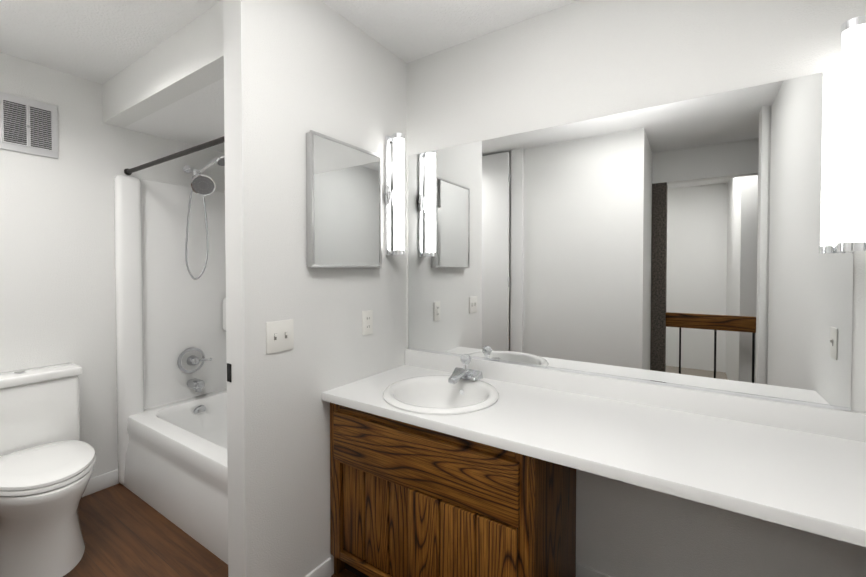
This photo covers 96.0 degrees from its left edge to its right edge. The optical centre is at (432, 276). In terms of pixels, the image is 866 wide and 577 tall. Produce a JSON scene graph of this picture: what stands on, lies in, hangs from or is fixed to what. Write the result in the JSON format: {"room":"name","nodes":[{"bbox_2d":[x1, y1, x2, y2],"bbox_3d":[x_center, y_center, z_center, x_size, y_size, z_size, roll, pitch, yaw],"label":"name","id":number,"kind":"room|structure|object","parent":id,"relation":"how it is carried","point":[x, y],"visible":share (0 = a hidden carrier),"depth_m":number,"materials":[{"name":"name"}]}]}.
{"room":"bathroom","nodes":[
{"label":"bathroom","id":0,"kind":"room"},
{"bbox_2d":[0,52,224,478],"bbox_3d":[-2.116,0.068,2.269,0.120,2.440,1.920,1,1,33],"label":"wall","id":1,"kind":"structure","parent":0,"point":[57,271],"depth_m":2.23,"materials":[{"name":"white paint"}]},
{"bbox_2d":[0,92,57,158],"bbox_3d":[-2.151,-0.799,2.071,0.022,0.290,0.235,1,1,33],"label":"air vent","id":2,"kind":"object","parent":1,"relation":"in","point":[28,126],"visible":1,"depth_m":2.07,"materials":[{"name":"silver metal"}]},
{"bbox_2d":[82,469,118,496],"bbox_3d":[-2.228,1.248,1.998,0.015,0.090,1.010,1,1,33],"label":"baseboard","id":3,"kind":"structure","parent":1,"relation":"attached to","point":[110,479],"depth_m":2.34,"materials":[{"name":"white paint"}]},
{"bbox_2d":[124,136,223,174],"bbox_3d":[-1.271,-0.643,2.013,1.499,0.042,0.042,1,1,33],"label":"curtain rod","id":4,"kind":"object","parent":1,"relation":"attached to","point":[214,142],"visible":0.5,"depth_m":2.05,"materials":[{"name":"brown metal"}]},
{"bbox_2d":[183,155,224,279],"bbox_3d":[-1.580,-0.416,2.743,0.244,0.881,0.287,1,1,33],"label":"shower head","id":5,"kind":"object","parent":1,"relation":"attached to","point":[203,185],"visible":0.98,"depth_m":2.68},
{"bbox_2d":[102,0,223,127],"bbox_3d":[-1.305,-1.032,1.956,1.560,0.230,0.102,1,1,33],"label":"soffit","id":6,"kind":"structure","parent":0,"point":[185,60],"depth_m":1.90,"materials":[{"name":"white paint"}]},
{"bbox_2d":[124,78,224,152],"bbox_3d":[-1.082,-0.943,2.296,1.560,0.040,0.710,1,1,33],"label":"ceiling","id":7,"kind":"structure","parent":0,"point":[196,118],"depth_m":2.31,"materials":[{"name":"white paint"}]},
{"bbox_2d":[63,483,358,576],"bbox_3d":[-0.608,1.334,1.372,3.650,0.060,2.040,1,1,33],"label":"floor","id":8,"kind":"structure","parent":0,"point":[126,532],"depth_m":1.88,"materials":[{"name":"brown wood"}]},
{"bbox_2d":[0,362,95,576],"bbox_3d":[-1.879,0.891,1.843,0.751,0.809,0.450,1,1,33],"label":"toilet","id":9,"kind":"object","parent":8,"relation":"on","point":[47,459],"visible":1,"depth_m":1.76,"materials":[{"name":"white ceramic"}]},
{"bbox_2d":[114,175,227,563],"bbox_3d":[-1.100,0.335,2.291,1.552,1.905,0.768,1,1,33],"label":"shower","id":10,"kind":"object","parent":8,"relation":"on","point":[171,368],"visible":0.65,"depth_m":2.52,"materials":[{"name":"white plastic"}]},
{"bbox_2d":[330,402,575,576],"bbox_3d":[0.072,0.909,1.641,0.897,0.779,0.546,1,1,33],"label":"vanity cabinet","id":11,"kind":"object","parent":8,"relation":"on","point":[408,500],"visible":0.77,"depth_m":1.38,"materials":[{"name":"brown wood"}]},
{"bbox_2d":[322,349,865,546],"bbox_3d":[0.422,0.505,1.404,1.736,0.196,0.592,1,1,33],"label":"countertop","id":12,"kind":"structure","parent":11,"relation":"on","point":[799,466],"depth_m":1.20,"materials":[{"name":"white laminate"}]},
{"bbox_2d":[383,375,498,414],"bbox_3d":[0.032,0.548,1.614,0.476,0.159,0.476,1,1,33],"label":"sink","id":13,"kind":"object","parent":12,"relation":"in","point":[434,395],"visible":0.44,"depth_m":1.74,"materials":[{"name":"white ceramic"}]},
{"bbox_2d":[448,354,482,383],"bbox_3d":[0.122,0.412,1.748,0.153,0.108,0.158,1,1,33],"label":"faucet","id":14,"kind":"object","parent":12,"relation":"on","point":[464,372],"visible":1,"depth_m":1.76,"materials":[{"name":"silver metal"}]},
{"bbox_2d":[578,563,611,576],"bbox_3d":[0.950,1.258,1.416,0.815,0.090,0.015,1,1,33],"label":"baseboard","id":15,"kind":"structure","parent":8,"relation":"on","point":[583,571],"depth_m":1.61,"materials":[{"name":"white paint"}]},
{"bbox_2d":[0,0,577,83],"bbox_3d":[-0.811,-1.140,-0.200,4.990,0.060,4.820,1,1,33],"label":"ceiling","id":16,"kind":"structure","parent":0,"point":[101,41],"depth_m":1.77,"materials":[{"name":"white paint"}]},
{"bbox_2d":[242,0,406,576],"bbox_3d":[-0.444,0.077,1.765,0.110,2.440,0.927,1,1,33],"label":"wall","id":17,"kind":"structure","parent":0,"point":[319,66],"depth_m":1.54,"materials":[{"name":"white paint"}]},
{"bbox_2d":[223,0,246,576],"bbox_3d":[-0.700,0.084,1.375,0.110,2.439,0.006,1,1,33],"label":"door frame","id":18,"kind":"structure","parent":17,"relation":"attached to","point":[234,228],"depth_m":1.37,"materials":[{"name":"white paint"}]},
{"bbox_2d":[266,319,293,353],"bbox_3d":[-0.570,0.224,1.461,0.013,0.115,0.116,1,1,33],"label":"switch plate","id":19,"kind":"object","parent":17,"relation":"attached to","point":[279,335],"visible":1,"depth_m":1.46,"materials":[{"name":"white plastic"}]},
{"bbox_2d":[305,557,330,576],"bbox_3d":[-0.544,1.256,1.520,0.012,0.090,0.375,1,1,33],"label":"baseboard","id":20,"kind":"structure","parent":17,"relation":"attached to","point":[324,569],"depth_m":1.64,"materials":[{"name":"white paint"}]},
{"bbox_2d":[306,130,381,267],"bbox_3d":[-0.379,-0.308,1.721,0.038,0.541,0.418,1,1,33],"label":"upper cabinet","id":21,"kind":"object","parent":17,"relation":"attached to","point":[344,204],"visible":0.96,"depth_m":1.67,"materials":[{"name":"silver metal"}]},
{"bbox_2d":[362,310,372,335],"bbox_3d":[-0.311,0.221,1.859,0.009,0.115,0.070,1,1,33],"label":"electrical outlet plate","id":22,"kind":"object","parent":17,"relation":"attached to","point":[367,322],"visible":1,"depth_m":1.85,"materials":[{"name":"white plastic"}]},
{"bbox_2d":[384,133,404,254],"bbox_3d":[-0.185,-0.407,1.962,0.096,0.600,0.100,1,1,33],"label":"sconce","id":23,"kind":"object","parent":17,"relation":"attached to","point":[394,200],"visible":1,"depth_m":1.94,"materials":[{"name":"white glass"}]},
{"bbox_2d":[406,0,865,576],"bbox_3d":[-0.084,0.070,2.148,3.650,2.440,0.131,1,1,33],"label":"wall","id":24,"kind":"structure","parent":0,"point":[690,243],"depth_m":1.48,"materials":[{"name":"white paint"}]},
{"bbox_3d":[0.834,0.101,0.332,0.120,2.440,1.920,1,1,33],"label":"wall","id":25,"kind":"structure","parent":0,"visible":0},
{"bbox_2d":[837,15,865,251],"bbox_3d":[1.216,-0.397,1.102,0.096,0.650,0.100,1,1,33],"label":"sconce","id":26,"kind":"object","parent":25,"relation":"attached to","point":[852,211],"visible":1,"depth_m":1.09,"materials":[{"name":"white glass"}]}
]}

